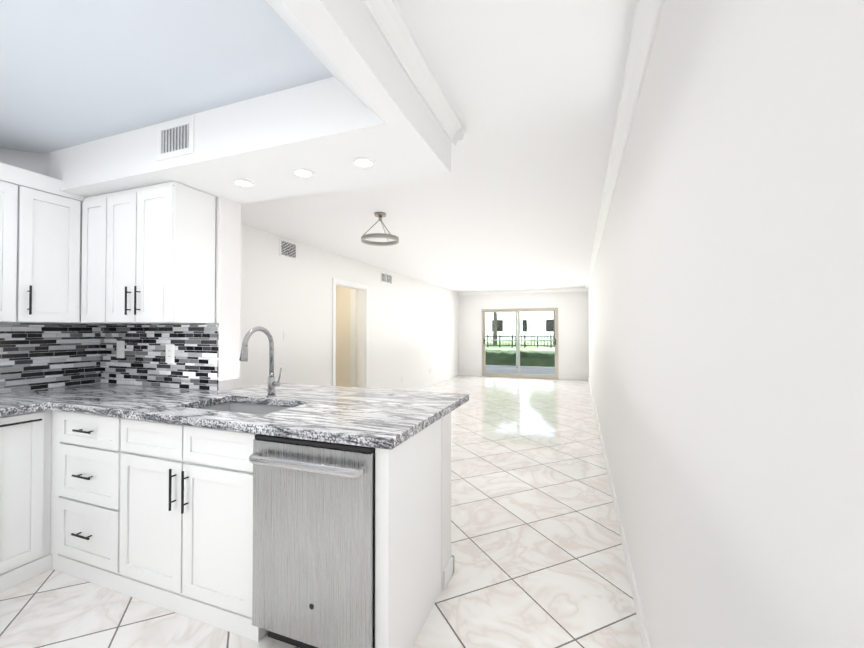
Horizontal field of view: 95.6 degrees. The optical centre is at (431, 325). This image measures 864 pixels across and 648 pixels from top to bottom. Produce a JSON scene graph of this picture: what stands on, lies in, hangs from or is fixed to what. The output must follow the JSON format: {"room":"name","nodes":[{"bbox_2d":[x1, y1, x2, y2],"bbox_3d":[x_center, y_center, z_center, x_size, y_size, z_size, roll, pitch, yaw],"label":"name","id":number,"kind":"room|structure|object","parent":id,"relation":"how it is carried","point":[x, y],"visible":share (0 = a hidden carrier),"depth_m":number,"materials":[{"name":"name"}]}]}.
{"room":"kitchen","nodes":[
{"label":"kitchen","id":0,"kind":"room"},
{"bbox_2d":[0,77,450,203],"bbox_3d":[-1.305,-0.971,2.234,2.690,0.260,0.852,0,-1,20],"label":"ceiling","id":1,"kind":"structure","parent":0,"point":[326,131],"depth_m":2.01,"materials":[{"name":"white paint"}]},
{"bbox_2d":[157,116,194,160],"bbox_3d":[-1.360,-0.988,2.073,0.270,0.190,0.008,0,-1,20],"label":"ceiling vent","id":2,"kind":"object","parent":1,"relation":"in","point":[175,138],"visible":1,"depth_m":2.07,"materials":[{"name":"white metal"}]},
{"bbox_2d":[232,179,254,187],"bbox_3d":[-1.107,-0.837,2.304,0.124,0.005,0.124,0,-1,20],"label":"recessed light","id":3,"kind":"object","parent":1,"relation":"in","point":[244,183],"visible":1,"depth_m":2.30,"materials":[{"name":"white paint"}]},
{"bbox_2d":[291,168,314,177],"bbox_3d":[-0.709,-0.839,2.155,0.124,0.005,0.124,0,-1,20],"label":"recessed light","id":4,"kind":"object","parent":1,"relation":"in","point":[302,173],"visible":1,"depth_m":2.15,"materials":[{"name":"white paint"}]},
{"bbox_2d":[351,157,375,167],"bbox_3d":[-0.353,-0.841,2.022,0.124,0.005,0.124,0,-1,20],"label":"recessed light","id":5,"kind":"object","parent":1,"relation":"in","point":[362,162],"visible":1,"depth_m":2.02,"materials":[{"name":"white paint"}]},
{"bbox_2d":[2,224,458,393],"bbox_3d":[-1.435,0.121,5.862,0.140,2.550,12.620,0,-1,20],"label":"wall","id":6,"kind":"structure","parent":0,"point":[413,331],"depth_m":5.47,"materials":[{"name":"white paint"}]},
{"bbox_2d":[0,162,83,323],"bbox_3d":[-2.516,-0.460,2.302,0.360,0.879,0.600,0,-1,20],"label":"upper cabinet","id":7,"kind":"object","parent":6,"relation":"attached to","point":[42,225],"depth_m":2.35,"materials":[{"name":"white wood"}]},
{"bbox_2d":[0,323,99,393],"bbox_3d":[-3.030,0.189,1.430,0.007,0.435,3.196,0,-1,20],"label":"backsplash","id":8,"kind":"structure","parent":6,"relation":"attached to","point":[33,356],"depth_m":2.63,"materials":[{"name":"tile"}]},
{"bbox_2d":[283,331,287,340],"bbox_3d":[-1.768,0.126,4.748,0.014,0.125,0.080,0,-1,20],"label":"light switch","id":9,"kind":"object","parent":6,"relation":"attached to","point":[285,335],"visible":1,"depth_m":4.74,"materials":[{"name":"white plastic"}]},
{"bbox_2d":[280,238,296,259],"bbox_3d":[-1.757,-0.933,4.800,0.008,0.210,0.300,0,-1,20],"label":"air vent","id":10,"kind":"object","parent":6,"relation":"in","point":[288,249],"visible":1,"depth_m":4.79,"materials":[{"name":"white metal"}]},
{"bbox_2d":[332,278,367,387],"bbox_3d":[-1.311,0.357,6.138,0.136,2.085,1.010,0,-1,20],"label":"door frame","id":11,"kind":"structure","parent":6,"relation":"attached to","point":[363,334],"depth_m":6.53,"materials":[{"name":"white paint"}]},
{"bbox_2d":[381,272,391,284],"bbox_3d":[-0.841,-0.877,7.254,0.008,0.190,0.460,0,-1,20],"label":"air vent","id":12,"kind":"object","parent":6,"relation":"in","point":[386,278],"visible":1,"depth_m":7.25,"materials":[{"name":"white metal"}]},
{"bbox_2d":[409,372,458,390],"bbox_3d":[-0.140,1.392,9.096,0.013,0.090,5.385,0,-1,20],"label":"baseboard","id":13,"kind":"structure","parent":6,"relation":"attached to","point":[423,386],"depth_m":9.55,"materials":[{"name":"white paint"}]},
{"bbox_2d":[109,196,450,589],"bbox_3d":[-1.242,0.259,2.559,2.810,2.190,0.170,0,-1,20],"label":"wall","id":14,"kind":"structure","parent":0,"point":[228,267],"depth_m":2.56,"materials":[{"name":"white paint"}]},
{"bbox_2d":[80,181,215,323],"bbox_3d":[-1.989,-0.456,2.586,1.151,0.879,0.299,0,-1,20],"label":"upper cabinet","id":15,"kind":"object","parent":14,"relation":"attached to","point":[144,255],"depth_m":2.38,"materials":[{"name":"white wood"}]},
{"bbox_2d":[100,323,218,390],"bbox_3d":[-1.911,0.205,2.713,1.147,0.435,0.008,0,-1,20],"label":"backsplash","id":16,"kind":"structure","parent":14,"relation":"attached to","point":[195,367],"depth_m":2.69,"materials":[{"name":"tile"}]},
{"bbox_2d":[116,341,124,357],"bbox_3d":[-2.256,0.172,2.830,0.080,0.125,0.014,0,-1,20],"label":"light switch","id":17,"kind":"object","parent":16,"relation":"attached to","point":[120,349],"visible":1,"depth_m":2.83,"materials":[{"name":"white plastic"}]},
{"bbox_2d":[165,344,174,362],"bbox_3d":[-1.777,0.190,2.655,0.080,0.125,0.008,0,-1,20],"label":"outlet","id":18,"kind":"object","parent":16,"relation":"attached to","point":[170,353],"visible":1,"depth_m":2.65,"materials":[{"name":"white plastic"}]},
{"bbox_2d":[443,555,453,575],"bbox_3d":[-1.124,1.309,2.599,2.653,0.090,0.013,0,-1,20],"label":"baseboard","id":19,"kind":"structure","parent":14,"relation":"attached to","point":[448,571],"depth_m":2.08,"materials":[{"name":"white paint"}]},
{"bbox_2d":[0,0,636,292],"bbox_3d":[-0.390,-1.108,5.423,5.275,0.104,12.740,0,-1,20],"label":"ceiling","id":20,"kind":"structure","parent":0,"point":[511,201],"depth_m":1.91,"materials":[{"name":"white paint"}]},
{"bbox_2d":[361,212,398,245],"bbox_3d":[-0.500,-0.944,3.776,0.360,0.275,0.360,0,-1,20],"label":"pendant light","id":21,"kind":"object","parent":20,"relation":"hanging from","point":[380,215],"visible":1,"depth_m":3.75,"materials":[{"name":"silver metal"}]},
{"bbox_2d":[360,0,465,146],"bbox_3d":[-0.397,-1.079,0.588,0.163,0.085,3.436,0,-1,20],"label":"crown molding","id":22,"kind":"structure","parent":20,"relation":"attached to","point":[389,20],"depth_m":1.58,"materials":[{"name":"white paint"}]},
{"bbox_2d":[0,375,642,647],"bbox_3d":[-0.390,1.440,5.391,5.275,0.100,12.740,0,-1,20],"label":"floor","id":23,"kind":"structure","parent":0,"point":[537,552],"depth_m":2.20,"materials":[{"name":"tile"}]},
{"bbox_2d":[0,409,51,591],"bbox_3d":[-2.426,0.904,2.141,0.630,0.890,0.253,0,-1,20],"label":"base cabinet","id":24,"kind":"object","parent":23,"relation":"on","point":[25,438],"depth_m":2.06,"materials":[{"name":"white wood"}]},
{"bbox_2d":[0,395,47,416],"bbox_3d":[-2.423,0.436,2.129,0.651,0.040,0.223,0,-1,20],"label":"countertop","id":25,"kind":"structure","parent":24,"relation":"on","point":[9,404],"depth_m":2.09,"materials":[{"name":"stone"}]},
{"bbox_2d":[48,410,266,641],"bbox_3d":[-1.608,0.904,2.283,2.064,0.891,0.585,0,-1,20],"label":"base cabinet","id":26,"kind":"object","parent":23,"relation":"on","point":[158,514],"depth_m":1.87,"materials":[{"name":"white wood"}]},
{"bbox_2d":[0,383,468,449],"bbox_3d":[-1.229,0.439,2.378,2.712,0.040,1.074,0,-1,20],"label":"countertop","id":27,"kind":"structure","parent":26,"relation":"on","point":[177,406],"depth_m":2.06,"materials":[{"name":"stone"}]},
{"bbox_2d":[197,402,291,414],"bbox_3d":[-0.998,0.574,2.079,0.636,0.230,0.386,0,-1,20],"label":"sink","id":28,"kind":"object","parent":27,"relation":"in","point":[247,408],"depth_m":2.30,"materials":[{"name":"silver metal"}]},
{"bbox_2d":[239,326,281,396],"bbox_3d":[-0.964,0.210,2.220,0.102,0.414,0.256,0,-1,20],"label":"faucet","id":29,"kind":"object","parent":27,"relation":"on","point":[272,383],"visible":1,"depth_m":2.30,"materials":[{"name":"silver metal"}]},
{"bbox_2d":[249,434,374,647],"bbox_3d":[-0.392,0.902,1.782,0.554,0.884,0.655,0,-1,20],"label":"dishwasher","id":30,"kind":"object","parent":23,"relation":"on","point":[313,580],"visible":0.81,"depth_m":1.52,"materials":[{"name":"silver metal"}]},
{"bbox_2d":[375,418,441,647],"bbox_3d":[-0.082,0.898,1.727,0.055,0.889,0.597,0,-1,20],"label":"end panel","id":31,"kind":"object","parent":23,"relation":"on","point":[408,476],"depth_m":1.60,"materials":[{"name":"white wood"}]},
{"bbox_2d":[266,0,406,122],"bbox_3d":[-0.710,-0.995,0.353,0.454,0.260,2.778,0,-1,20],"label":"header beam","id":32,"kind":"structure","parent":0,"point":[344,42],"depth_m":1.28,"materials":[{"name":"white paint"}]},
{"bbox_2d":[336,286,358,387],"bbox_3d":[-1.492,0.191,7.467,1.130,2.450,0.120,0,-1,20],"label":"wall","id":33,"kind":"structure","parent":0,"point":[347,337],"depth_m":7.43,"materials":[{"name":"beige"}]},
{"bbox_2d":[459,291,588,376],"bbox_3d":[2.439,0.187,11.087,3.705,2.550,0.120,0,-1,20],"label":"wall","id":34,"kind":"structure","parent":0,"point":[573,336],"depth_m":10.76,"materials":[{"name":"white paint"}]},
{"bbox_2d":[459,372,480,375],"bbox_3d":[1.121,1.423,11.492,0.640,0.090,0.013,0,-1,20],"label":"baseboard","id":35,"kind":"structure","parent":34,"relation":"attached to","point":[460,373],"depth_m":11.49,"materials":[{"name":"white paint"}]},
{"bbox_2d":[482,308,558,378],"bbox_3d":[2.458,0.488,11.068,2.126,1.948,0.105,0,-1,20],"label":"sliding door","id":36,"kind":"structure","parent":34,"relation":"in","point":[518,374],"depth_m":11.03,"materials":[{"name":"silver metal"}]},
{"bbox_2d":[458,288,583,295],"bbox_3d":[2.419,-0.946,11.009,3.490,0.085,0.066,0,-1,20],"label":"crown molding","id":37,"kind":"structure","parent":34,"relation":"attached to","point":[573,289],"depth_m":10.96,"materials":[{"name":"white paint"}]},
{"bbox_2d":[559,376,587,380],"bbox_3d":[3.795,1.410,10.494,0.730,0.090,0.013,0,-1,20],"label":"baseboard","id":38,"kind":"structure","parent":34,"relation":"attached to","point":[560,377],"depth_m":10.50,"materials":[{"name":"white paint"}]},
{"bbox_2d":[588,0,863,647],"bbox_3d":[2.025,0.103,4.507,0.120,2.550,12.740,0,-1,20],"label":"wall","id":39,"kind":"structure","parent":0,"point":[726,328],"depth_m":0.67,"materials":[{"name":"white paint"}]},
{"bbox_2d":[588,377,650,647],"bbox_3d":[1.962,1.334,4.514,0.013,0.090,12.500,0,-1,20],"label":"baseboard","id":40,"kind":"structure","parent":39,"relation":"attached to","point":[637,603],"depth_m":2.17,"materials":[{"name":"white paint"}]},
{"bbox_2d":[584,0,664,290],"bbox_3d":[1.937,-1.029,4.554,0.066,0.085,12.500,0,-1,20],"label":"crown molding","id":41,"kind":"structure","parent":39,"relation":"attached to","point":[648,12],"depth_m":1.80,"materials":[{"name":"white paint"}]},
{"label":"outside","id":42,"kind":"structure","parent":0,"visible":0},
{"bbox_2d":[485,341,554,350],"bbox_3d":[14.198,1.896,38.006,80.000,0.100,58.580,0,-1,20],"label":"lawn","id":43,"kind":"structure","parent":42,"point":[503,348],"depth_m":33.69,"materials":[{"name":"green plant"}]},
{"bbox_2d":[493,312,496,344],"bbox_3d":[5.934,-2.157,36.238,4.448,7.968,3.885,0,-1,20],"label":"tree","id":44,"kind":"object","parent":43,"relation":"on","point":[495,326],"depth_m":35.98,"materials":[{"name":"brown plant"}]},
{"bbox_2d":[485,312,530,343],"bbox_3d":[5.689,0.191,43.114,9.500,3.440,6.000,0,-1,20],"label":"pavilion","id":45,"kind":"object","parent":43,"relation":"on","point":[489,314],"depth_m":41.29,"materials":[{"name":"white"}]},
{"bbox_2d":[485,311,553,339],"bbox_3d":[15.559,-0.245,55.981,39.000,4.640,9.000,0,-1,20],"label":"building","id":46,"kind":"structure","parent":43,"relation":"on","point":[533,324],"depth_m":52.64,"materials":[{"name":"white"}]},
{"bbox_2d":[485,335,554,347],"bbox_3d":[8.336,1.236,30.958,54.050,1.040,0.100,0,-1,20],"label":"fence","id":47,"kind":"object","parent":43,"relation":"on","point":[521,336],"depth_m":31.32,"materials":[{"name":"black metal"}]},
{"bbox_2d":[486,349,554,366],"bbox_3d":[3.891,1.238,14.684,11.098,0.620,1.038,0,-1,20],"label":"hedge","id":48,"kind":"object","parent":43,"relation":"on","point":[505,357],"depth_m":14.44,"materials":[{"name":"green plant"}]},
{"bbox_2d":[486,366,554,374],"bbox_3d":[3.107,1.508,12.582,7.000,0.028,3.180,0,-1,20],"label":"patio slab","id":49,"kind":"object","parent":43,"relation":"on","point":[515,370],"depth_m":13.11,"materials":[{"name":"grey concrete"}]},
{"bbox_2d":[485,312,554,368],"bbox_3d":[3.107,0.263,12.598,6.850,2.462,3.180,0,-1,20],"label":"screen enclosure","id":50,"kind":"object","parent":49,"relation":"on","point":[517,349],"depth_m":14.25,"materials":[{"name":"white"}]},
{"bbox_2d":[553,311,554,343],"bbox_3d":[12.422,-2.408,39.439,5.386,8.550,5.354,0,-1,20],"label":"tree","id":51,"kind":"object","parent":43,"relation":"on","point":[554,327],"depth_m":39.44,"materials":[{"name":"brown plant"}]}
]}

